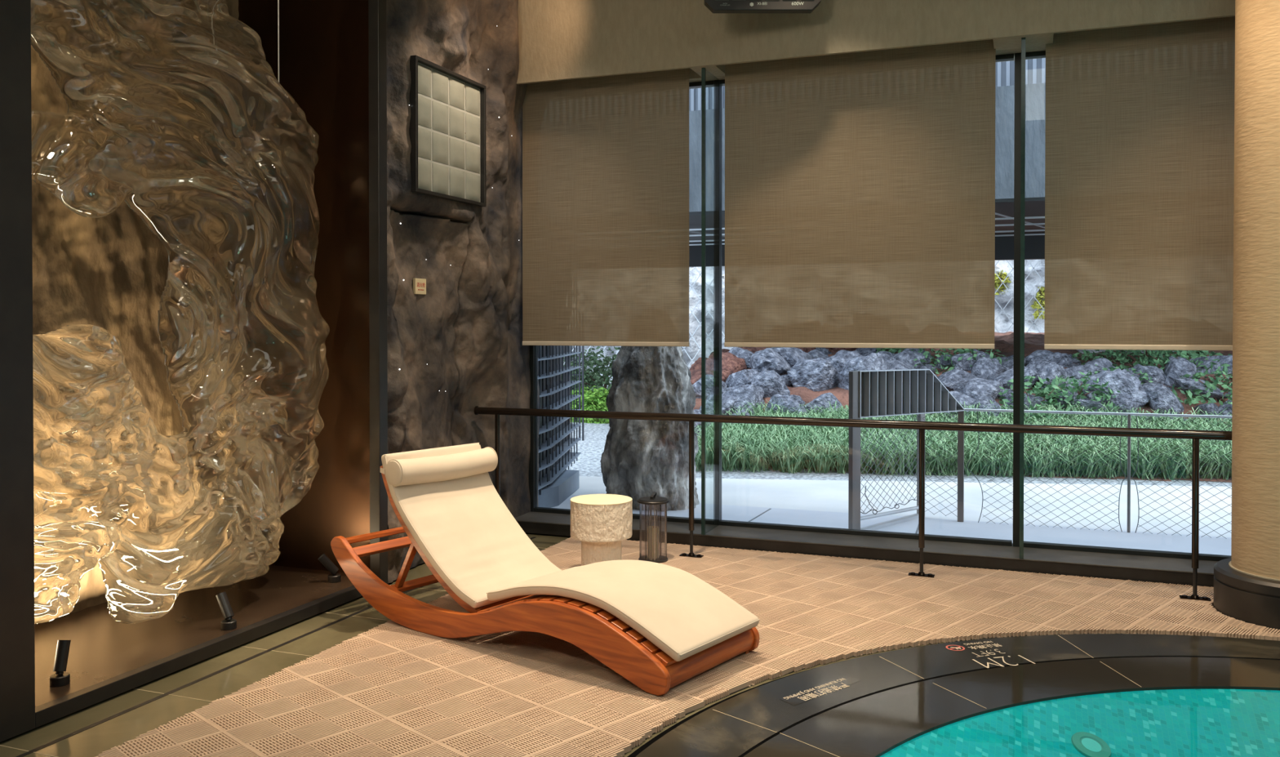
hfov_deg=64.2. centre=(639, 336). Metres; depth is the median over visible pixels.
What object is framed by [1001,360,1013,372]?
boulder
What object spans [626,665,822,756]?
trim
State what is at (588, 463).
ground
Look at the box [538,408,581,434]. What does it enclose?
slat
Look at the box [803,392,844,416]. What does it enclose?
boulder
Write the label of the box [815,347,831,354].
boulder
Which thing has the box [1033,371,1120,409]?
leafy plant
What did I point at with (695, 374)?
boulder
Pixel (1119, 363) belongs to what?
boulder
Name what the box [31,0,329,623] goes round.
sculpture
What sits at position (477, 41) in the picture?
wall
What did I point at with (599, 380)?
shrub
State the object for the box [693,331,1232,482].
bank
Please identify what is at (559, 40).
wall
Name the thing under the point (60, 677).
spotlight
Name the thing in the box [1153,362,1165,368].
boulder
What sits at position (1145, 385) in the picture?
boulder
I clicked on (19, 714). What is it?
trim
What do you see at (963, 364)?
boulder
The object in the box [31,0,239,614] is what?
wall
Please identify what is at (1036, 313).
yellow creeper
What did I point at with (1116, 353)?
leafy plant
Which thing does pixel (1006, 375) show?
boulder
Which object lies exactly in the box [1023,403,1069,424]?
leafy plant
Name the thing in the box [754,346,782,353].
boulder
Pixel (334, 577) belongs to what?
spotlight
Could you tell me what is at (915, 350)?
boulder
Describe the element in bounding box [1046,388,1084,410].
boulder
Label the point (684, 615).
seat cushion
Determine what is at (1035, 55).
window
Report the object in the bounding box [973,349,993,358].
boulder
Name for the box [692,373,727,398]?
boulder
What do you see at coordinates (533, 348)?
window
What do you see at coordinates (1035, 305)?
yellow creeper
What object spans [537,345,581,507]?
lattice screen
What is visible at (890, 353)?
boulder
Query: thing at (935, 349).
boulder
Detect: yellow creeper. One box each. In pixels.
[995,270,1011,283]
[995,275,1004,287]
[995,283,1008,294]
[1030,297,1044,309]
[1032,306,1044,319]
[1035,286,1044,298]
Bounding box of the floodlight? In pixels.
[703,0,821,13]
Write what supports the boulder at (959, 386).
on the bank
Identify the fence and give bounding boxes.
[960,408,1231,538]
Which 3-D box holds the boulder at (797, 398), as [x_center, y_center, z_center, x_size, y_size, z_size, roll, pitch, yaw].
[2.059,0.939,13.895,0.293,0.329,0.361,0,1,-12]
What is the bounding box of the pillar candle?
[647,525,658,558]
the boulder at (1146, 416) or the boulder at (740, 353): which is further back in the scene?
the boulder at (740, 353)
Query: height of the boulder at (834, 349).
0.395 m
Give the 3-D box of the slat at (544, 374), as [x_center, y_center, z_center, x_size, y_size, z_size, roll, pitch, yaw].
[-0.869,0.318,9.286,0.404,0.012,2.439,0,1,5]
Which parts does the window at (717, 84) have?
glass fin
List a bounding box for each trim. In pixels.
[0,0,387,742]
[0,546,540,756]
[15,536,535,756]
[514,511,1218,586]
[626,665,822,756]
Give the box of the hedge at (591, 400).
[572,385,609,423]
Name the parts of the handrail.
post, post, plate, rail, post, plate, plate, post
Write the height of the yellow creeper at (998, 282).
0.412 m
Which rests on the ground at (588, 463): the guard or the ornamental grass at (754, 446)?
the ornamental grass at (754, 446)
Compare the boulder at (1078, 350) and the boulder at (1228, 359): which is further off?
the boulder at (1078, 350)
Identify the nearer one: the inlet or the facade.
the inlet
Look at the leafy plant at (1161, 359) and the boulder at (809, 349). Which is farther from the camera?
the boulder at (809, 349)
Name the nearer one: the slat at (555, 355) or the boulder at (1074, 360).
the slat at (555, 355)
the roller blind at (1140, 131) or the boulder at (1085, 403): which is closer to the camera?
the roller blind at (1140, 131)
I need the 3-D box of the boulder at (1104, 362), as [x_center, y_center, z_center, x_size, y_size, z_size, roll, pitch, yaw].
[6.401,0.534,14.077,0.567,0.503,0.499,0,1,10]
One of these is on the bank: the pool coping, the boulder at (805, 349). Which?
the boulder at (805, 349)
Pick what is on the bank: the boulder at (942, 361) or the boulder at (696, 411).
the boulder at (942, 361)
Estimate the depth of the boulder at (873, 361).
13.89 m
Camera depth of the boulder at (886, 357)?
14.77 m
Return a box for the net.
[563,259,1044,375]
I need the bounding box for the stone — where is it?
[600,346,699,511]
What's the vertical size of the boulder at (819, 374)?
0.623 m
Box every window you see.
[528,80,713,524]
[701,53,1013,546]
[1013,37,1231,560]
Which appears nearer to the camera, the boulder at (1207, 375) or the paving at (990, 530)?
the paving at (990, 530)
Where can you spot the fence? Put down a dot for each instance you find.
(977, 410)
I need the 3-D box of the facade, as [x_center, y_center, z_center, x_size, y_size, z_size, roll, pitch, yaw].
[5.066,-2.514,13.240,32.000,1.450,0.400,0,1,21]
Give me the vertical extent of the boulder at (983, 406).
0.474 m
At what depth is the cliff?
31.96 m
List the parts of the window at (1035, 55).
glass fin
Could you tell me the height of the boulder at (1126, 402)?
0.374 m
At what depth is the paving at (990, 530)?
7.53 m
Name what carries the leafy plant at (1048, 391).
on the bank
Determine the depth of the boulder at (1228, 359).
13.47 m
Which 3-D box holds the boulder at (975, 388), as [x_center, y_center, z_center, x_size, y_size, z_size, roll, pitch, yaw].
[4.532,0.735,13.529,0.505,0.379,0.599,0,1,33]
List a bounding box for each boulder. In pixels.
[689,357,707,369]
[689,368,701,384]
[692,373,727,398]
[693,408,712,435]
[698,393,737,414]
[705,351,747,382]
[710,348,730,355]
[721,386,733,394]
[721,408,755,427]
[724,383,764,415]
[725,368,759,387]
[728,346,753,368]
[742,346,771,351]
[749,347,791,375]
[751,368,790,397]
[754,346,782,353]
[763,393,807,417]
[774,346,813,367]
[780,373,792,386]
[783,393,805,405]
[786,357,839,391]
[795,346,807,352]
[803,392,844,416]
[806,347,832,352]
[808,349,828,359]
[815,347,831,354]
[819,348,828,355]
[824,350,862,373]
[831,347,857,351]
[837,352,890,390]
[855,347,882,355]
[877,351,895,357]
[882,353,896,360]
[884,360,914,369]
[893,351,924,368]
[902,347,930,354]
[915,352,932,364]
[918,364,937,373]
[928,348,959,364]
[935,354,954,368]
[937,368,978,390]
[941,410,977,421]
[949,391,976,408]
[951,352,977,371]
[951,382,966,393]
[962,377,1004,399]
[970,356,1004,379]
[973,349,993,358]
[973,395,1001,408]
[973,403,1004,420]
[986,372,999,380]
[994,355,1007,362]
[995,366,1039,389]
[998,387,1013,403]
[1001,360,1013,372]
[1003,392,1047,415]
[1024,350,1073,368]
[1026,358,1054,373]
[1039,361,1071,397]
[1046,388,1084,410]
[1064,364,1101,391]
[1068,355,1080,364]
[1068,399,1107,417]
[1075,349,1109,353]
[1081,368,1149,408]
[1084,357,1115,370]
[1107,397,1138,418]
[1111,360,1128,369]
[1119,349,1155,355]
[1121,368,1142,382]
[1128,364,1165,384]
[1141,382,1172,390]
[1141,416,1191,424]
[1146,383,1184,413]
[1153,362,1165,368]
[1164,355,1196,386]
[1173,377,1229,399]
[1189,355,1232,378]
[1194,402,1218,418]
[1200,373,1226,389]
[1218,396,1232,421]
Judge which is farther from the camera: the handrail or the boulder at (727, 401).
the boulder at (727, 401)
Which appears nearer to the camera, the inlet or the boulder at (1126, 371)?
the inlet
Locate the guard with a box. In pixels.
[848,368,964,530]
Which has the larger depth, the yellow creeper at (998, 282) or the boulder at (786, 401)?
the yellow creeper at (998, 282)
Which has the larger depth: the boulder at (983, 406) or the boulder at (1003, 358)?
the boulder at (1003, 358)
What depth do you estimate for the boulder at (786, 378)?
14.34 m
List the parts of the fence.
wire rail, post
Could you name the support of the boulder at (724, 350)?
on the bank
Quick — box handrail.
[474,405,1231,600]
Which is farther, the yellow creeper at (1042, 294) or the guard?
the yellow creeper at (1042, 294)
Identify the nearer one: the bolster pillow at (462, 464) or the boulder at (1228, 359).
the bolster pillow at (462, 464)
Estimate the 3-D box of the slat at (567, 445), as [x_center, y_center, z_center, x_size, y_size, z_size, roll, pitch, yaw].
[-0.869,1.055,9.293,0.404,0.012,2.439,0,1,5]
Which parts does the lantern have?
ribbed glass, lid, handle, stay rod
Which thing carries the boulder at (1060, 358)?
on the bank
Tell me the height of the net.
6.012 m
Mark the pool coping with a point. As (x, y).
(735, 726)
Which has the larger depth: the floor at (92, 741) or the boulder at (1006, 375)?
the boulder at (1006, 375)
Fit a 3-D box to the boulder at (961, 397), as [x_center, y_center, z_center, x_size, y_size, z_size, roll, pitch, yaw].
[4.224,0.911,13.417,0.649,0.406,0.501,0,1,31]
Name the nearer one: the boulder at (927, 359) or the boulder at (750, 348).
the boulder at (927, 359)
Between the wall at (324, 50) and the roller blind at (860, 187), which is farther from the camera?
the roller blind at (860, 187)
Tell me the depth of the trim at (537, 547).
4.27 m
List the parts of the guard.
post, louvre blade, louvre blade, louvre blade, louvre blade, louvre blade, louvre blade, plate, louvre frame, louvre blade, post, louvre blade, louvre blade, louvre blade, louvre blade, louvre blade, post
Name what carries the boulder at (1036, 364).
on the bank
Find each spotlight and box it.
[49,640,71,686]
[215,591,236,630]
[317,553,341,582]
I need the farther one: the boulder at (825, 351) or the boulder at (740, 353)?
the boulder at (825, 351)
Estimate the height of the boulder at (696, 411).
0.498 m
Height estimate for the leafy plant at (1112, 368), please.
0.392 m
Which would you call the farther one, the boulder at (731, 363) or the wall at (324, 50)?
the boulder at (731, 363)
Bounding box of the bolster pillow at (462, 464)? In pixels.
[380,446,497,486]
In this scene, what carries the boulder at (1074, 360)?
on the bank
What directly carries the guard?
on the paving at (990, 530)
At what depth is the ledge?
4.94 m
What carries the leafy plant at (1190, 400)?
on the bank
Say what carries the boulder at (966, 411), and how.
on the bank
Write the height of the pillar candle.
0.200 m
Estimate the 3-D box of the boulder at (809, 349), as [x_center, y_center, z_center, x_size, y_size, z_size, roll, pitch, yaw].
[2.989,0.302,17.330,0.911,0.526,0.662,0,1,1]
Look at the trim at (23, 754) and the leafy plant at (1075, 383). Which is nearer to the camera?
the trim at (23, 754)
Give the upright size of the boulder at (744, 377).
0.436 m
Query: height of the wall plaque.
0.100 m
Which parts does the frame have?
backrest rail, rail, rail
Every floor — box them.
[0,532,1075,756]
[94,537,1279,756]
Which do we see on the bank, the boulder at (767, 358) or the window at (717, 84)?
the boulder at (767, 358)
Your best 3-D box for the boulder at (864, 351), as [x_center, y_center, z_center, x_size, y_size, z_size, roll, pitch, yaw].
[3.785,0.330,16.465,0.702,0.391,0.432,0,1,-38]
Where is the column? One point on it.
(1246, 584)
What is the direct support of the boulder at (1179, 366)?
on the bank
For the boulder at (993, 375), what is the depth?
13.84 m
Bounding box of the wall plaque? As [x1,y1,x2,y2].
[413,278,426,294]
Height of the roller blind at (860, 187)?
2.229 m
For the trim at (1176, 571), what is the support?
attached to the wall at (477, 41)
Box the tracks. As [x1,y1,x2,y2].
[688,212,1044,245]
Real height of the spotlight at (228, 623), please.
0.171 m
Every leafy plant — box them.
[875,347,924,353]
[911,348,1009,373]
[998,375,1073,418]
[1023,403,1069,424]
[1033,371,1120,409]
[1071,349,1231,368]
[1072,363,1153,388]
[1122,350,1232,375]
[1128,350,1199,364]
[1168,364,1232,405]
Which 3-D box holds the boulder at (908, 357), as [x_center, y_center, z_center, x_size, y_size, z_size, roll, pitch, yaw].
[3.884,0.431,15.011,0.555,0.457,0.385,0,1,-22]
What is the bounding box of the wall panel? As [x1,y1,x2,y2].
[408,55,486,207]
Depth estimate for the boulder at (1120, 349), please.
15.83 m
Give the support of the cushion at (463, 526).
on the frame
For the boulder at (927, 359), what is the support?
on the bank
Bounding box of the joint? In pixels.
[747,508,918,533]
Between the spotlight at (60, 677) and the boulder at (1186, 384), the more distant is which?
the boulder at (1186, 384)
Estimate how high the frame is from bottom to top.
0.842 m
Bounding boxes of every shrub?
[563,346,620,408]
[572,369,608,390]
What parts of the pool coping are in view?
sign panel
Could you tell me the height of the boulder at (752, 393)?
0.545 m
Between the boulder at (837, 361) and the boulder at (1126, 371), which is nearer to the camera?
the boulder at (1126, 371)
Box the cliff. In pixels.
[563,259,1044,372]
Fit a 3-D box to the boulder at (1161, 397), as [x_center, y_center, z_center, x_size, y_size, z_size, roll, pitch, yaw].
[6.540,0.819,12.849,0.370,0.487,0.555,0,1,-11]
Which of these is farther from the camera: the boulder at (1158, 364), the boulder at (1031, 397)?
the boulder at (1158, 364)
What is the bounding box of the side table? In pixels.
[570,493,632,565]
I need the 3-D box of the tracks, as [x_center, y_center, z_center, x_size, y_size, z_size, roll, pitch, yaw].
[5.838,-1.747,16.379,23.210,0.110,5.205,0,1,21]
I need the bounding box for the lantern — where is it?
[636,491,669,563]
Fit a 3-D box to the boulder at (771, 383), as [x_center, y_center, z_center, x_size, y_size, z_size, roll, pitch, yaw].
[1.784,0.697,14.233,0.518,0.514,0.476,0,1,-14]
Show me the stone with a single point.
(640, 458)
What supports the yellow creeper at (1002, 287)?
attached to the cliff
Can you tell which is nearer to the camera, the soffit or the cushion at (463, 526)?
the cushion at (463, 526)
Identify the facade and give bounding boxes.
[688,83,1045,214]
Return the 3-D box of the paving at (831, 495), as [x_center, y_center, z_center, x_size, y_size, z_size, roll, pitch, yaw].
[5.442,1.482,9.081,12.300,0.146,4.280,0,1,21]
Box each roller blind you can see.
[522,68,689,346]
[724,39,995,348]
[1044,16,1235,350]
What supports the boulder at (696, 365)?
on the bank
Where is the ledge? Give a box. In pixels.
[34,564,353,706]
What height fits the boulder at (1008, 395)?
0.250 m
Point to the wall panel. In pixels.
(446, 162)
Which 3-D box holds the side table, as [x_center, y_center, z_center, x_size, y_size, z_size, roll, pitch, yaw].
[-0.234,1.209,6.193,0.378,0.453,0.377,0,1,8]
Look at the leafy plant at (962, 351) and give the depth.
14.82 m
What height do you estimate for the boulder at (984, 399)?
0.287 m
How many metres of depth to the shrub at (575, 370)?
21.19 m
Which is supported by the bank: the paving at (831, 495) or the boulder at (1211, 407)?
the boulder at (1211, 407)
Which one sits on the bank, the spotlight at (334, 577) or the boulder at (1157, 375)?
the boulder at (1157, 375)
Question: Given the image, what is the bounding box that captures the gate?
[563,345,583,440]
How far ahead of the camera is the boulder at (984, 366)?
14.19 m
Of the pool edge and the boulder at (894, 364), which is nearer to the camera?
the pool edge
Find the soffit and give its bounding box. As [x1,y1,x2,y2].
[688,200,1044,266]
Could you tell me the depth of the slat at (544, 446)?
9.16 m
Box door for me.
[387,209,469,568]
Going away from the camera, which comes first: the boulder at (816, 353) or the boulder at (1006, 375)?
the boulder at (1006, 375)
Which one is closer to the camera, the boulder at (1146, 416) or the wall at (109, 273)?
the wall at (109, 273)
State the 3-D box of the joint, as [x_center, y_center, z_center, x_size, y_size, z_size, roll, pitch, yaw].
[0.913,1.414,8.125,2.845,0.002,1.255,0,1,40]
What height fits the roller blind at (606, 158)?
2.229 m
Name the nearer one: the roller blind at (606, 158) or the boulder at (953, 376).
the roller blind at (606, 158)
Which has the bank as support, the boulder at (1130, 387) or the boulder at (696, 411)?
the boulder at (1130, 387)
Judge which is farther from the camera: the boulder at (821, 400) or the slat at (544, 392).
the boulder at (821, 400)
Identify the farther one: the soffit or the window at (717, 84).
the soffit
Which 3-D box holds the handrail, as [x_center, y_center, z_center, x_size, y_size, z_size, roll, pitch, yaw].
[1.032,0.965,6.392,4.695,0.937,0.064,0,1,21]
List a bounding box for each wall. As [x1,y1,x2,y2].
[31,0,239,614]
[238,0,369,572]
[386,0,540,582]
[516,0,1235,88]
[688,57,1045,111]
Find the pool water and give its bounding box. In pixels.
[880,688,1279,756]
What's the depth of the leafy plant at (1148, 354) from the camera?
15.09 m
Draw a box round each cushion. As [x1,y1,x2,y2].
[381,442,561,608]
[486,559,759,661]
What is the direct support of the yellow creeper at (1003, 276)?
attached to the cliff
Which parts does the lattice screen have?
backing panel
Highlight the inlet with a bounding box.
[1071,731,1111,756]
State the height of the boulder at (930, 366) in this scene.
0.210 m
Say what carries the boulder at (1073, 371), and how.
on the bank
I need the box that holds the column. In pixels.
[1213,0,1279,629]
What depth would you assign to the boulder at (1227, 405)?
12.56 m
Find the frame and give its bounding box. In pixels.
[330,465,759,695]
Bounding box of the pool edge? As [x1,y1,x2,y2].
[742,656,1279,756]
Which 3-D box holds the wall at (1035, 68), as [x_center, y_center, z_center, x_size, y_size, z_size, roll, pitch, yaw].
[5.194,-4.917,13.551,32.000,3.450,0.280,0,1,21]
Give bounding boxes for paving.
[551,494,1231,555]
[571,475,1231,537]
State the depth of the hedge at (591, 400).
16.34 m
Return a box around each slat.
[537,351,581,360]
[537,365,581,378]
[537,423,581,453]
[537,452,581,489]
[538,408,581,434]
[538,437,581,471]
[539,380,581,397]
[542,395,581,408]
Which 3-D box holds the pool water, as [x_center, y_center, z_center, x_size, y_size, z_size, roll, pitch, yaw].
[2.380,1.797,2.172,4.184,0.613,4.184,0,1,21]
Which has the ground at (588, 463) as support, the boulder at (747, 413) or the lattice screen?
the boulder at (747, 413)
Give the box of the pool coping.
[635,633,1279,756]
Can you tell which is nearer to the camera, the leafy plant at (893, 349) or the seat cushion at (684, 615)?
the seat cushion at (684, 615)
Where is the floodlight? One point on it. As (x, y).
(715, 6)
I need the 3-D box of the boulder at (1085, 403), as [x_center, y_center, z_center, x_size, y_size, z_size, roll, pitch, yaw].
[5.620,0.935,12.835,0.444,0.324,0.543,0,1,2]
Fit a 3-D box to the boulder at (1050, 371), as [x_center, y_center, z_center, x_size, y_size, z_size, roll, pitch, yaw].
[5.422,0.595,13.533,0.574,0.552,0.370,0,1,-30]
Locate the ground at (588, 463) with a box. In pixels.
[566,373,1231,486]
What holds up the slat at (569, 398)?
attached to the lattice screen
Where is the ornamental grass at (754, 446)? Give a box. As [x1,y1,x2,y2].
[693,400,1231,479]
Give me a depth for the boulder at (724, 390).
14.25 m
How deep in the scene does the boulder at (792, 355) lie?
14.90 m
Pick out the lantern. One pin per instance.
(653, 499)

